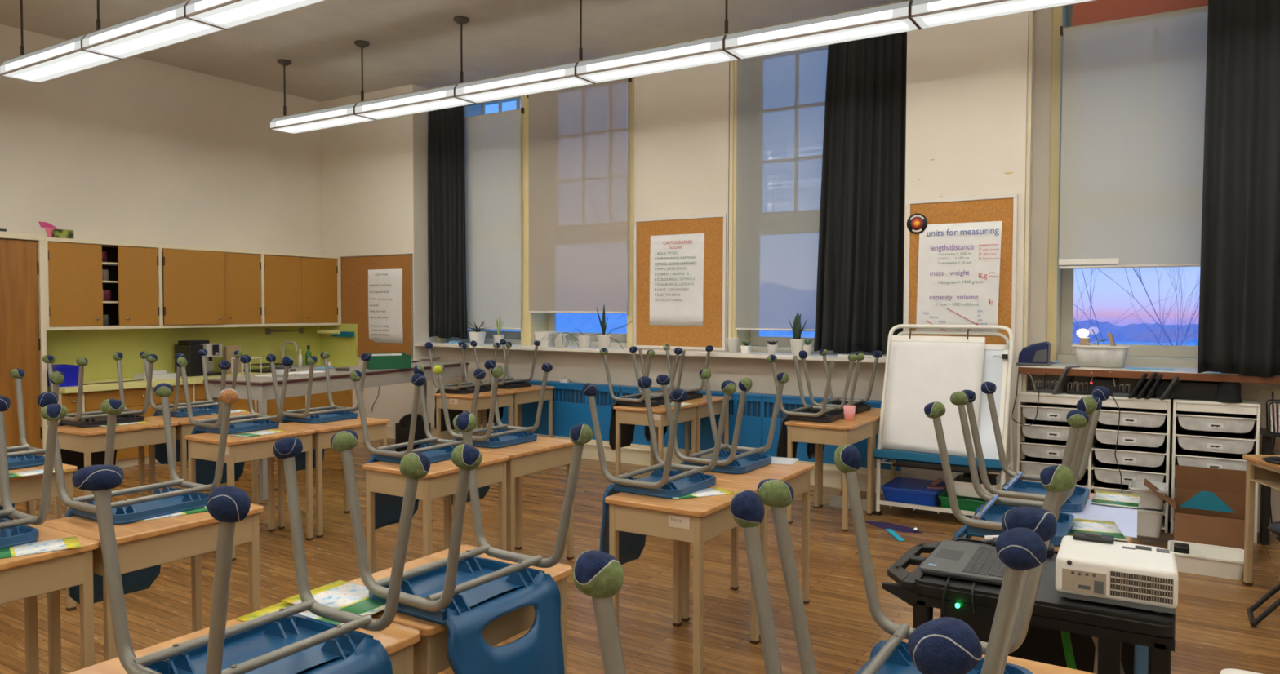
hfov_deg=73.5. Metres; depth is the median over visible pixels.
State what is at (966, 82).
wall
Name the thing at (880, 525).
cloth
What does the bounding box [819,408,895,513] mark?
student desk
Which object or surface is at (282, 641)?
chair
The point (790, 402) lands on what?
radiator cover
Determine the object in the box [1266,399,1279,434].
holder
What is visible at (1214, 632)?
floor
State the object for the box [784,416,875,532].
student desk
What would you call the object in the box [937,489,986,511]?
storage bin
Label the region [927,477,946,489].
sock
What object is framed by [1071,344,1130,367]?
tub
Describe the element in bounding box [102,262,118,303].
shelf
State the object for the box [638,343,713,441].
chair
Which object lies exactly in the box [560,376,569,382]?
tissue
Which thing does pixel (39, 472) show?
workbook
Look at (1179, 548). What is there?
bag
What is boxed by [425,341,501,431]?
chair
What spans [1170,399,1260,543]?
drawer unit
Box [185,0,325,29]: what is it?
ceiling light
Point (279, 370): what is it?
glass bowl
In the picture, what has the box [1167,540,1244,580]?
tray
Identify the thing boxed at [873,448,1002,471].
tray
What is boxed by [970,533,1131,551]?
student desk
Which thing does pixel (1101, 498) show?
workbook
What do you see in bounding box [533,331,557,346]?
plant pot
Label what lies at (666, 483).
chair
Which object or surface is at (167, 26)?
ceiling light
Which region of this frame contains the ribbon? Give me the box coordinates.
[884,528,904,541]
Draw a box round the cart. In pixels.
[881,537,1175,673]
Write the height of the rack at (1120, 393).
0.088 m
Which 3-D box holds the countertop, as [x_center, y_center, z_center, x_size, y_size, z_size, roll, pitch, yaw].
[-4.624,0.438,9.322,0.660,0.056,3.270,1,2,32]
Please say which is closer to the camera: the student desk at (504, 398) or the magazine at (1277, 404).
the magazine at (1277, 404)
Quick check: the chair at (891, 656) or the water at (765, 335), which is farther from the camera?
the water at (765, 335)
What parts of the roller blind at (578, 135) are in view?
bead chain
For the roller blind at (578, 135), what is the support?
attached to the wall at (966, 82)
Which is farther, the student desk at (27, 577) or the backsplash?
the backsplash
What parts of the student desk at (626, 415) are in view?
leg, leg, leg, leg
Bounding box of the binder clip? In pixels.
[993,354,1008,359]
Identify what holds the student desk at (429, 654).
on the floor
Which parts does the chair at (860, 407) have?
backrest, leg frame, seat, leg frame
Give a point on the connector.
(988, 539)
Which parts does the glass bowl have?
lid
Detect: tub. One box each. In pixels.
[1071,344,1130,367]
[1128,480,1168,537]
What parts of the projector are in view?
port panel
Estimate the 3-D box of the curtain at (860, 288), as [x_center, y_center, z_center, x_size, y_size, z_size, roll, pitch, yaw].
[1.916,-1.268,7.376,0.818,2.831,0.098,1,2,34]
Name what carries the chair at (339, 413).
on the student desk at (376, 428)
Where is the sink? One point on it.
(304, 367)
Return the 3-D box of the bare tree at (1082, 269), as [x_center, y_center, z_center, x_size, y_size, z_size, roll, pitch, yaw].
[28.721,-0.632,53.586,16.112,19.013,6.636,0,2,2]
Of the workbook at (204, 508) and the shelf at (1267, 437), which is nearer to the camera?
the workbook at (204, 508)
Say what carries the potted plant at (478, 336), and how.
on the wall at (966, 82)
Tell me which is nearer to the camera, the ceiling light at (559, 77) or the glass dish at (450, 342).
the ceiling light at (559, 77)
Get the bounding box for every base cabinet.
[57,392,84,423]
[84,384,195,468]
[195,383,257,413]
[256,395,306,423]
[309,389,354,412]
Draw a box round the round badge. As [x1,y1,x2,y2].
[906,213,927,233]
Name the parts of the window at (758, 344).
sash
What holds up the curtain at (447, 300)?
hanging from the wall at (966, 82)
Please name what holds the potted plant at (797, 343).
on the wall at (966, 82)
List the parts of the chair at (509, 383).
leg frame, backrest, seat, leg frame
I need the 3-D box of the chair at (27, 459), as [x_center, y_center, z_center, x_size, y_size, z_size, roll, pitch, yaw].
[-3.345,0.622,4.386,0.543,0.888,0.538,1,2,33]
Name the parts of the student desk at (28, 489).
leg, leg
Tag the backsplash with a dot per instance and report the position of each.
(99, 347)
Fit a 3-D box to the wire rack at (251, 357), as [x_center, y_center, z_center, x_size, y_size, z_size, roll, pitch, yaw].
[-4.351,0.314,9.471,0.209,0.174,0.230,1,2,32]
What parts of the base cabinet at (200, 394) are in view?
drawer, door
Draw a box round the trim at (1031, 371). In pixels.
[1017,367,1279,384]
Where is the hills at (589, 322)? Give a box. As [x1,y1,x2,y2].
[508,313,814,335]
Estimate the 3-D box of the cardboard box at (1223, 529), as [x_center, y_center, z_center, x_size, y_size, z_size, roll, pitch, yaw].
[3.606,1.128,5.554,0.583,0.519,0.408,1,2,32]
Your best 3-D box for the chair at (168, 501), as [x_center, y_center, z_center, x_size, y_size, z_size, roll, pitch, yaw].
[-2.022,0.657,3.479,0.538,0.885,0.539,1,2,30]
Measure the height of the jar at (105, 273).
0.110 m
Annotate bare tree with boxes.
[1072,268,1170,344]
[1072,269,1197,345]
[1097,267,1199,346]
[1166,266,1199,345]
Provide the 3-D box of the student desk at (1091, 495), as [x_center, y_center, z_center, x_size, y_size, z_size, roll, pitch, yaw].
[1.801,1.076,3.613,0.490,0.740,0.637,1,2,32]
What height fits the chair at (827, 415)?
0.883 m
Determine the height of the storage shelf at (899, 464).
0.013 m
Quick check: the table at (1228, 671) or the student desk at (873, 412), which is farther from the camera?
the student desk at (873, 412)
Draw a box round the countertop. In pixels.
[47,365,345,394]
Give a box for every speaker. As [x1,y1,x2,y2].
[1016,341,1050,366]
[1216,372,1241,403]
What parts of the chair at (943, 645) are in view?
leg frame, leg frame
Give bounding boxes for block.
[1087,377,1118,395]
[1106,332,1115,346]
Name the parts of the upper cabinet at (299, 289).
door, door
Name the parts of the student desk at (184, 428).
leg, leg, leg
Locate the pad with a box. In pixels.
[881,328,985,457]
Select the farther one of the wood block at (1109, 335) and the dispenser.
the dispenser
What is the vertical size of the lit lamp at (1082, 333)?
0.081 m
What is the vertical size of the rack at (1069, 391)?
0.088 m
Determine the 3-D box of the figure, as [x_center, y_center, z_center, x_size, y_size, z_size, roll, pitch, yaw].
[3.432,0.062,6.410,0.094,0.241,0.008,1,2,32]
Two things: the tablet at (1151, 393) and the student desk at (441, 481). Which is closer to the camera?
the student desk at (441, 481)
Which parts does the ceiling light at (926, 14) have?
plate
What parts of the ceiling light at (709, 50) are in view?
hanger stem, plate, plate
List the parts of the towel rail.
rod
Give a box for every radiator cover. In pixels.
[493,377,626,441]
[619,385,765,454]
[760,394,900,471]
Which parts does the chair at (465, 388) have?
leg frame, backrest, seat, leg frame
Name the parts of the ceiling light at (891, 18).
hanger stem, plate, plate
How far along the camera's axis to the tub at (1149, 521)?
5.67 m
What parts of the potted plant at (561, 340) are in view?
pot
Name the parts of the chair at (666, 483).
backrest, leg frame, seat, leg frame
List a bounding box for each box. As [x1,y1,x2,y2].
[52,229,74,239]
[366,352,411,369]
[1143,465,1246,550]
[1155,379,1241,400]
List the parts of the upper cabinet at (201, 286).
panel, door, door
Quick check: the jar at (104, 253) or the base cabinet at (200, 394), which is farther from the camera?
the base cabinet at (200, 394)
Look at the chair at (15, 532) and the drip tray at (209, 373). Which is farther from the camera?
the drip tray at (209, 373)
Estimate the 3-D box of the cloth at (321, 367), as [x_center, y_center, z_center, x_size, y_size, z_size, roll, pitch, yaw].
[-3.058,0.300,8.315,0.100,0.020,0.180,0,2,3]
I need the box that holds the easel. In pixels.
[873,324,1013,516]
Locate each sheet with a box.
[1060,499,1137,537]
[1071,0,1208,26]
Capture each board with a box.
[340,253,413,359]
[633,213,726,351]
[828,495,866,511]
[905,194,1017,360]
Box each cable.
[942,577,950,614]
[971,582,975,614]
[1012,369,1040,426]
[1061,631,1076,670]
[1091,636,1097,673]
[1111,395,1122,493]
[1120,662,1124,673]
[1270,391,1275,533]
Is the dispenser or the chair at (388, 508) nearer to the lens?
the chair at (388, 508)
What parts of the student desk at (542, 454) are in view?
leg, leg, leg, leg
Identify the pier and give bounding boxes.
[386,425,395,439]
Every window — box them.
[436,96,520,344]
[520,77,634,348]
[732,60,886,355]
[1046,4,1198,368]
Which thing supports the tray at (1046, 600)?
on the cart
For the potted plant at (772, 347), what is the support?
on the wall at (966, 82)
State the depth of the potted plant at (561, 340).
9.03 m
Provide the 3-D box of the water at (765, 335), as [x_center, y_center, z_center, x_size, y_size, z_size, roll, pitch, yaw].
[15.144,4.100,69.709,20.800,8.400,10.800,1,2,32]
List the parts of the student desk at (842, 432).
leg, leg, leg, leg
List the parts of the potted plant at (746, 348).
pot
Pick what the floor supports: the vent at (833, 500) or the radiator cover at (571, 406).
the vent at (833, 500)
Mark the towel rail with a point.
(301, 331)
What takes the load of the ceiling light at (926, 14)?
hanging from the ceiling
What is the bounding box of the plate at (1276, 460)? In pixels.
[1262,456,1279,465]
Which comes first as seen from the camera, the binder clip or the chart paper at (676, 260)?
the binder clip
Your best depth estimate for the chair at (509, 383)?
8.94 m
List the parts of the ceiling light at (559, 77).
hanger stem, plate, plate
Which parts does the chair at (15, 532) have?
seat, leg frame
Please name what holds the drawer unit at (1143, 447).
on the floor
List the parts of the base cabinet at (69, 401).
drawer, door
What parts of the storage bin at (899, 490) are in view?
lid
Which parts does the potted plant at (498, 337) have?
pot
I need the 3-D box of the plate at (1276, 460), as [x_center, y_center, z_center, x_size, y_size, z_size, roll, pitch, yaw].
[3.475,0.668,4.601,0.220,0.020,0.220,1,2,32]
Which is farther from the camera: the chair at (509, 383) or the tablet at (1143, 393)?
the chair at (509, 383)
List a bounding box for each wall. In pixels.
[0,23,321,381]
[320,7,1279,534]
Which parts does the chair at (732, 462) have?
leg frame, seat, leg frame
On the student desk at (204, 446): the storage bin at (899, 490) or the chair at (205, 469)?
the chair at (205, 469)
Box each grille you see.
[1031,349,1046,362]
[1110,571,1173,604]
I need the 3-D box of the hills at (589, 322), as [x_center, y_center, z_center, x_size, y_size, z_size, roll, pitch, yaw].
[-18.868,-1.458,132.102,128.376,15.176,36.000,1,2,32]
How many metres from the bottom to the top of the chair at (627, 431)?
0.885 m
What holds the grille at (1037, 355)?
attached to the speaker at (1037, 354)
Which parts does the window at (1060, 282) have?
sash, sash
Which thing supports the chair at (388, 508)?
on the student desk at (441, 481)
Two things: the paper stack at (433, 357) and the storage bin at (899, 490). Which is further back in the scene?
the paper stack at (433, 357)
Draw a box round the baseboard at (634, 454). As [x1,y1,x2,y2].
[428,421,901,493]
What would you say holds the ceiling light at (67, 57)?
hanging from the ceiling
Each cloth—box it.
[315,366,333,369]
[864,520,923,533]
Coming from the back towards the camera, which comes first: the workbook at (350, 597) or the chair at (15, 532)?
the chair at (15, 532)
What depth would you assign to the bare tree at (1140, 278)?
39.75 m
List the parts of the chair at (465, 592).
leg frame, seat, backrest, leg frame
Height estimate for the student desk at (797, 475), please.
0.740 m
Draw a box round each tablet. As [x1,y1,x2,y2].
[1052,365,1079,395]
[1128,373,1149,398]
[1136,371,1157,399]
[1145,373,1164,399]
[1159,376,1182,400]
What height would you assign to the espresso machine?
0.375 m
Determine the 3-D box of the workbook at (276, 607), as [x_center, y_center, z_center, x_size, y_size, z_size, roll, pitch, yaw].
[-0.881,0.739,2.264,0.300,0.007,0.200,1,2,28]
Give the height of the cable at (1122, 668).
0.176 m
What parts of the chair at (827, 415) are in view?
backrest, leg frame, seat, leg frame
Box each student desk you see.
[0,463,77,611]
[0,524,98,673]
[41,503,263,673]
[53,417,178,519]
[67,616,420,673]
[146,411,259,505]
[184,426,315,561]
[277,416,389,537]
[348,545,572,673]
[362,452,509,573]
[434,389,514,444]
[453,436,573,559]
[482,385,554,438]
[604,479,759,673]
[613,401,698,477]
[654,395,730,465]
[681,462,813,638]
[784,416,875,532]
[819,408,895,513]
[906,640,1095,673]
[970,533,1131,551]
[1002,493,1132,543]
[1242,454,1279,586]
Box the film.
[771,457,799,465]
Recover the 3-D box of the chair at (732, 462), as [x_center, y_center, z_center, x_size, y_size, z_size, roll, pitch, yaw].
[0.436,0.629,4.501,0.533,0.888,0.534,1,2,32]
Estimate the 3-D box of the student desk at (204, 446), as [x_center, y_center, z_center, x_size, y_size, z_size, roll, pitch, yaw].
[-2.545,0.997,5.621,0.490,0.740,0.637,1,2,32]
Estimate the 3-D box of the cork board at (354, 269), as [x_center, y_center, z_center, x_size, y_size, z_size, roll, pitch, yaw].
[-3.186,-0.369,10.315,1.255,1.235,0.022,1,2,32]
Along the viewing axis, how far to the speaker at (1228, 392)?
5.77 m
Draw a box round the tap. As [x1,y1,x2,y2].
[280,341,297,366]
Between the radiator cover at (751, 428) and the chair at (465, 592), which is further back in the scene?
the radiator cover at (751, 428)
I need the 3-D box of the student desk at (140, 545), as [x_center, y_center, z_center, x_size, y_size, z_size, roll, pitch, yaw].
[-1.918,1.072,3.408,0.490,0.740,0.637,1,2,32]
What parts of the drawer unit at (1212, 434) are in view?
drawer, panel, drawer, drawer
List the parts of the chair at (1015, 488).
backrest, leg frame, seat, leg frame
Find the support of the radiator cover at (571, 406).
attached to the wall at (966, 82)
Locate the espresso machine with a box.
[174,340,222,376]
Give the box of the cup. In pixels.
[843,405,855,421]
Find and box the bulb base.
[1080,338,1089,345]
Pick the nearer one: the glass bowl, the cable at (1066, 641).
the cable at (1066, 641)
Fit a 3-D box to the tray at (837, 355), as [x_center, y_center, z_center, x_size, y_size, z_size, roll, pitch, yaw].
[1.909,0.163,7.330,0.420,0.020,0.120,1,2,32]
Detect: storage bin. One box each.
[47,364,79,386]
[880,476,946,506]
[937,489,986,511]
[952,473,1000,498]
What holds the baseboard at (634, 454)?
attached to the wall at (966, 82)
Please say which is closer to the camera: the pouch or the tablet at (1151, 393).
the tablet at (1151, 393)
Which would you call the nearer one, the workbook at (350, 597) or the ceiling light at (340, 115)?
the workbook at (350, 597)
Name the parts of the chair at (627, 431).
backrest, leg frame, seat, leg frame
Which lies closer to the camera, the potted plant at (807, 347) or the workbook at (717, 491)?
the workbook at (717, 491)
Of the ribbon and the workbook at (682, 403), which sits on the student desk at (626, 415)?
the workbook at (682, 403)
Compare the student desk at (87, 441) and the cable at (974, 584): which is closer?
the cable at (974, 584)
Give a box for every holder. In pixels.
[316,329,354,337]
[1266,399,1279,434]
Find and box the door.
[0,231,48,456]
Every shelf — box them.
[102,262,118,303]
[892,460,1000,476]
[1259,428,1279,545]
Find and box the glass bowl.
[269,366,291,377]
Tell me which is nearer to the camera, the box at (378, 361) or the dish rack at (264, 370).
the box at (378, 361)
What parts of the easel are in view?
frame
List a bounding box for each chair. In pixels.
[0,368,64,520]
[0,395,66,549]
[36,383,238,604]
[42,352,157,474]
[71,437,430,673]
[139,349,242,464]
[176,355,293,484]
[266,351,370,471]
[330,412,592,673]
[350,364,485,529]
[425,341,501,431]
[432,360,552,506]
[470,339,540,424]
[572,490,1047,673]
[582,376,736,564]
[600,346,682,449]
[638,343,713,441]
[656,368,788,474]
[756,444,1075,673]
[767,354,857,458]
[799,349,882,458]
[924,391,1097,546]
[961,382,1109,512]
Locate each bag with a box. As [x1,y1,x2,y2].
[133,369,176,380]
[1173,542,1189,554]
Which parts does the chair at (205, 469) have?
leg frame, backrest, seat, leg frame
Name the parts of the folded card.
pink card panel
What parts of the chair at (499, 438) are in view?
leg frame, backrest, seat, leg frame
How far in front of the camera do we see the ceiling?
8.06 m
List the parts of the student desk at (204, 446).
leg, leg, leg, leg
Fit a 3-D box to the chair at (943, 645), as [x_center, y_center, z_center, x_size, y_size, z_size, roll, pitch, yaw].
[0.262,0.736,1.262,0.542,0.888,0.540,1,2,33]
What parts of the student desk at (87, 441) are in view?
leg, leg, leg, leg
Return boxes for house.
[485,329,626,333]
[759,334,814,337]
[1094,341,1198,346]
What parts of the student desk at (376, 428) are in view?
leg, leg, leg, leg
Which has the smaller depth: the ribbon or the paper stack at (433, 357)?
the ribbon
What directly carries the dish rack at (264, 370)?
on the countertop
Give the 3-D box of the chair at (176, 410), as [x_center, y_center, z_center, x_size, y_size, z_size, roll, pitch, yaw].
[-3.466,0.548,6.632,0.540,0.884,0.537,1,2,31]
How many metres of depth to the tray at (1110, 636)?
2.24 m
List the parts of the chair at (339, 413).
leg frame, backrest, seat, leg frame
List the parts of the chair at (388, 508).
leg frame, backrest, seat, leg frame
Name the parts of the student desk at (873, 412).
leg, leg, leg, leg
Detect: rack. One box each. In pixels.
[231,356,262,374]
[243,363,296,373]
[1034,379,1062,393]
[1066,381,1088,395]
[1112,382,1130,397]
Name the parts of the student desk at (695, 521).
leg, leg, leg, leg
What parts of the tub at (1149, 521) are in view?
clear tub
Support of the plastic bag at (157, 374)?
on the countertop
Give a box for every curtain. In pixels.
[427,105,467,339]
[813,31,906,354]
[1197,0,1279,377]
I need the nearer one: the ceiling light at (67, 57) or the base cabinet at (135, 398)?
the ceiling light at (67, 57)
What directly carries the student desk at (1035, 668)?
on the floor
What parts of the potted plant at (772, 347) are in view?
pot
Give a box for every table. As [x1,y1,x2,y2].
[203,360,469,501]
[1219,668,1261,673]
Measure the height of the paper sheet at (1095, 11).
0.360 m
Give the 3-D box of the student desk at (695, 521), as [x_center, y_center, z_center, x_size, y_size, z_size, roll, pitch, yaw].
[0.212,1.063,3.863,0.490,0.740,0.637,1,2,32]
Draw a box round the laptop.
[920,540,1006,586]
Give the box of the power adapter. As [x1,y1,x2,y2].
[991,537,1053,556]
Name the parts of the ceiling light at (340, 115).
plate, hanger stem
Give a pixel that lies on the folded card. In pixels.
(48, 227)
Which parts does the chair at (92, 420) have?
leg frame, backrest, seat, leg frame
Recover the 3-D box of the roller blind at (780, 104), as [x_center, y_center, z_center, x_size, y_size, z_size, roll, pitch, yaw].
[1.611,-1.357,7.671,1.676,2.616,0.059,1,2,32]
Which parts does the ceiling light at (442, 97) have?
hanger stem, plate, plate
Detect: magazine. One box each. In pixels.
[1267,402,1273,432]
[1271,403,1276,432]
[1276,403,1279,432]
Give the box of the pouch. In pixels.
[336,368,350,371]
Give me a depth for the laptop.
2.50 m
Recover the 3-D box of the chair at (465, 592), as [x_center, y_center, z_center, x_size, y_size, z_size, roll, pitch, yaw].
[-0.495,0.695,2.445,0.544,0.886,0.538,1,2,33]
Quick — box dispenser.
[223,346,240,373]
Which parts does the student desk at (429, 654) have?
leg, leg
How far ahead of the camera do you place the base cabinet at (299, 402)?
9.78 m
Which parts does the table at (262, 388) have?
leg, leg, leg, leg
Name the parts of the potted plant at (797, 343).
pot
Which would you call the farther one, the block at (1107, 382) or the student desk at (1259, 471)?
the block at (1107, 382)
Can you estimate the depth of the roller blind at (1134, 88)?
6.33 m
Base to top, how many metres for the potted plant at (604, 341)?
0.476 m
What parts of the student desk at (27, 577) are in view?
leg, leg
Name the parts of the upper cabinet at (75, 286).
door, panel, door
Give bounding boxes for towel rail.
[266,328,304,334]
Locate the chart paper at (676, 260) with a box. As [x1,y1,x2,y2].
[649,233,704,325]
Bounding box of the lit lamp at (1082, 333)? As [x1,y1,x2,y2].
[1076,328,1089,338]
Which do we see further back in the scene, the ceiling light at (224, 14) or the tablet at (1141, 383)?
the tablet at (1141, 383)
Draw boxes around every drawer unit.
[1016,389,1170,533]
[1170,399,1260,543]
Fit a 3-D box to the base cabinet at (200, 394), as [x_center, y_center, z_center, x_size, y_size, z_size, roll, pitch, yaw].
[-4.657,0.853,9.310,0.627,0.770,0.698,1,2,32]
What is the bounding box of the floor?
[0,438,1279,673]
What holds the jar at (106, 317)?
in the upper cabinet at (75, 286)
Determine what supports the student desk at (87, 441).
on the floor
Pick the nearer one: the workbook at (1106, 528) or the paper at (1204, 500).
the workbook at (1106, 528)
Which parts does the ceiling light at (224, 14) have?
plate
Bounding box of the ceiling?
[0,0,904,105]
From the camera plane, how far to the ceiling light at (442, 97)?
7.96 m
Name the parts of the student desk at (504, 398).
leg, leg, leg, leg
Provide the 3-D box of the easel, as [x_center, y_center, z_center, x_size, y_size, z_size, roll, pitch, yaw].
[2.325,0.630,6.473,0.920,1.446,0.724,1,2,32]
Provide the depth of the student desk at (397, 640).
2.13 m
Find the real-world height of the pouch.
0.015 m
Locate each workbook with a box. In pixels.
[0,536,81,559]
[8,469,66,478]
[100,421,147,426]
[137,506,208,522]
[211,408,249,414]
[229,429,285,437]
[235,601,376,625]
[281,580,386,616]
[658,402,694,406]
[671,487,733,499]
[1071,518,1128,542]
[1090,491,1140,509]
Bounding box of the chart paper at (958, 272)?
[915,221,1001,340]
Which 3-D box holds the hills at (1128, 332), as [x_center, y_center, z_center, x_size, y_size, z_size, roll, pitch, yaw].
[65.744,0.684,171.282,230.202,8.808,60.000,1,2,32]
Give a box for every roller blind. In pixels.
[463,106,524,329]
[526,77,631,313]
[735,44,828,331]
[1058,5,1208,269]
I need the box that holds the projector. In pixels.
[1055,531,1178,614]
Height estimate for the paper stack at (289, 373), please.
0.012 m
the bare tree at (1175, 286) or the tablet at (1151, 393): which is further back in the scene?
the bare tree at (1175, 286)
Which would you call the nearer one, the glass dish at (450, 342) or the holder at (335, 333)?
the glass dish at (450, 342)
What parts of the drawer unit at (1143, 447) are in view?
drawer, drawer, drawer, drawer, drawer, panel, drawer, drawer, drawer, drawer, drawer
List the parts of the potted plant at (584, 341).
pot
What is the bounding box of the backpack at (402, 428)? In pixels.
[395,413,431,452]
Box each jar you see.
[102,250,106,262]
[102,269,108,280]
[102,314,109,325]
[104,289,111,301]
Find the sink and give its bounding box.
[263,341,322,370]
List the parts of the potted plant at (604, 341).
pot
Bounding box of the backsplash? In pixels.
[46,324,358,380]
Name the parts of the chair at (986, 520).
backrest, leg frame, seat, leg frame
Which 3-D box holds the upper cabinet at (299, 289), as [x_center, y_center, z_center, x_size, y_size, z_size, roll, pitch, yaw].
[-4.149,-0.566,10.280,0.410,0.855,1.086,1,2,32]
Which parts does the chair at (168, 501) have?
leg frame, backrest, seat, leg frame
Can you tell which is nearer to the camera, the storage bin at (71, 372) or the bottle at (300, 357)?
the storage bin at (71, 372)
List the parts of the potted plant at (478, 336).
pot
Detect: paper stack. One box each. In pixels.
[254,372,297,377]
[293,370,324,374]
[420,356,439,359]
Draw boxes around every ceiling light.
[0,0,121,83]
[81,0,226,59]
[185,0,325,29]
[269,58,377,133]
[354,40,475,119]
[453,15,595,103]
[575,0,740,84]
[724,0,920,59]
[910,0,1093,30]
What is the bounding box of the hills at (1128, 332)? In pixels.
[1072,319,1198,343]
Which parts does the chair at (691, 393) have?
backrest, leg frame, seat, leg frame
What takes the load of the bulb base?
in the tub at (1091, 355)
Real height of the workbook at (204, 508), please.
0.007 m
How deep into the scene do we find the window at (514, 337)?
10.14 m
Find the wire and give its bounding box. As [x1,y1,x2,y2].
[1086,335,1118,344]
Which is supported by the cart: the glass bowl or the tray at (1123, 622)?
the tray at (1123, 622)
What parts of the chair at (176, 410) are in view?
leg frame, backrest, seat, leg frame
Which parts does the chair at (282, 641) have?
leg frame, seat, backrest, leg frame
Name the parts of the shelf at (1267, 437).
bracket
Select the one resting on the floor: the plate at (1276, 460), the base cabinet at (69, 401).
the base cabinet at (69, 401)
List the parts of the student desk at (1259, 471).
leg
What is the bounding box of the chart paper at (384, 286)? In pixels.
[368,268,403,343]
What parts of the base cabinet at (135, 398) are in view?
drawer, door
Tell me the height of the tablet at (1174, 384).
0.170 m
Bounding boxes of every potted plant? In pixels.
[463,320,490,344]
[493,313,503,342]
[534,332,579,351]
[567,328,605,347]
[595,305,632,349]
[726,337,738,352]
[740,341,751,353]
[766,341,778,354]
[788,312,807,355]
[803,339,813,355]
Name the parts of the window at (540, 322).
sash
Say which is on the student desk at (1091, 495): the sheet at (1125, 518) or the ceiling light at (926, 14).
the sheet at (1125, 518)
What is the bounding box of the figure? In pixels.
[1092,328,1104,346]
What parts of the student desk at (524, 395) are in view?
leg, leg, leg, leg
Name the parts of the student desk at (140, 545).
leg, leg, leg, leg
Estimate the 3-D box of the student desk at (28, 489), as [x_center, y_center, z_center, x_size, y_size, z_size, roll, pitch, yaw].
[-3.257,1.039,4.274,0.490,0.740,0.637,1,2,32]
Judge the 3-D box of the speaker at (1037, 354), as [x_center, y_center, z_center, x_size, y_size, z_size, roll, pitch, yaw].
[3.014,0.125,6.555,0.224,0.183,0.180,1,2,32]
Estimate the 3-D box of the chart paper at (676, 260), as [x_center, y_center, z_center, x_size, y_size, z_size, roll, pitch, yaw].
[0.360,-0.567,8.524,0.626,0.905,0.016,1,2,32]
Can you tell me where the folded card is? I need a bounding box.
[38,221,57,237]
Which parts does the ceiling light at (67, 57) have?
plate, hanger stem, plate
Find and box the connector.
[984,535,999,542]
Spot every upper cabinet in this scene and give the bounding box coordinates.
[44,236,161,330]
[160,244,263,328]
[262,251,342,326]
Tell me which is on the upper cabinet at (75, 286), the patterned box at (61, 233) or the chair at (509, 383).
the patterned box at (61, 233)
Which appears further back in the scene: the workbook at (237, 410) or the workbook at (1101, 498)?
the workbook at (237, 410)
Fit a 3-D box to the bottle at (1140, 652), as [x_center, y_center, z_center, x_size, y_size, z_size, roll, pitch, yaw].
[1.413,0.931,2.390,0.060,0.250,0.020,1,2,32]
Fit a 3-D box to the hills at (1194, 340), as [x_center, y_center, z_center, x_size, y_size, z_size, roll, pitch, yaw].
[23.316,3.635,103.519,230.367,7.140,60.000,1,2,32]
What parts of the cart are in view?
handle, post, panel, panel, panel, post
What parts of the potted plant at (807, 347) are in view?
pot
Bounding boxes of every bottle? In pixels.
[297,350,302,367]
[305,345,311,364]
[1133,644,1148,673]
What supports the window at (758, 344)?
attached to the wall at (966, 82)
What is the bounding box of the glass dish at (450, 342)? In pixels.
[448,341,460,343]
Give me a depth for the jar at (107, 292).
8.44 m
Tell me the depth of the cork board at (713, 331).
8.46 m
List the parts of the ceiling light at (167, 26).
hanger stem, plate, plate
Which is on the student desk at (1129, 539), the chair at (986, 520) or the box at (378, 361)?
the chair at (986, 520)
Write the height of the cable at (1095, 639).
0.152 m
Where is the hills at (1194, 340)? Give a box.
[1072,338,1198,343]
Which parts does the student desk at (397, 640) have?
leg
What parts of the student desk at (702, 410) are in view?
leg, leg, leg, leg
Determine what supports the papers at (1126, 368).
on the wall at (966, 82)
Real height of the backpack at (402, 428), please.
0.405 m
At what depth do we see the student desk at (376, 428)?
6.01 m
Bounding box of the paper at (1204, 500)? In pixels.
[1178,491,1235,513]
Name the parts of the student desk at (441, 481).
leg, leg, leg, leg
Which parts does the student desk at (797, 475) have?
leg, leg, leg, leg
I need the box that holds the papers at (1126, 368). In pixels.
[1125,367,1174,371]
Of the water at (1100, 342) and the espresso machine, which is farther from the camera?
the water at (1100, 342)
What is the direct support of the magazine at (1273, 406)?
in the holder at (1268, 426)
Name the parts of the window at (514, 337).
sash, sash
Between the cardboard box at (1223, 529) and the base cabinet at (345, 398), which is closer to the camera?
the cardboard box at (1223, 529)
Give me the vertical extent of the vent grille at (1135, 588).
0.062 m
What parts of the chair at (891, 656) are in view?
backrest, leg frame, leg frame, seat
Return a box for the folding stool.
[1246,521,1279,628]
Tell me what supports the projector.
on the cart
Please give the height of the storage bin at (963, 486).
0.132 m
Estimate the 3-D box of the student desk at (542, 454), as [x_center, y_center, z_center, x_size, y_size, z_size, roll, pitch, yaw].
[-0.759,1.016,5.195,0.490,0.740,0.637,1,2,32]
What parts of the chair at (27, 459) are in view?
backrest, seat, leg frame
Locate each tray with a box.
[207,371,221,376]
[243,368,296,373]
[836,354,886,358]
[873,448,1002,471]
[911,591,1174,651]
[915,537,1175,626]
[915,582,1175,638]
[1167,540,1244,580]
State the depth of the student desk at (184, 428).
6.38 m

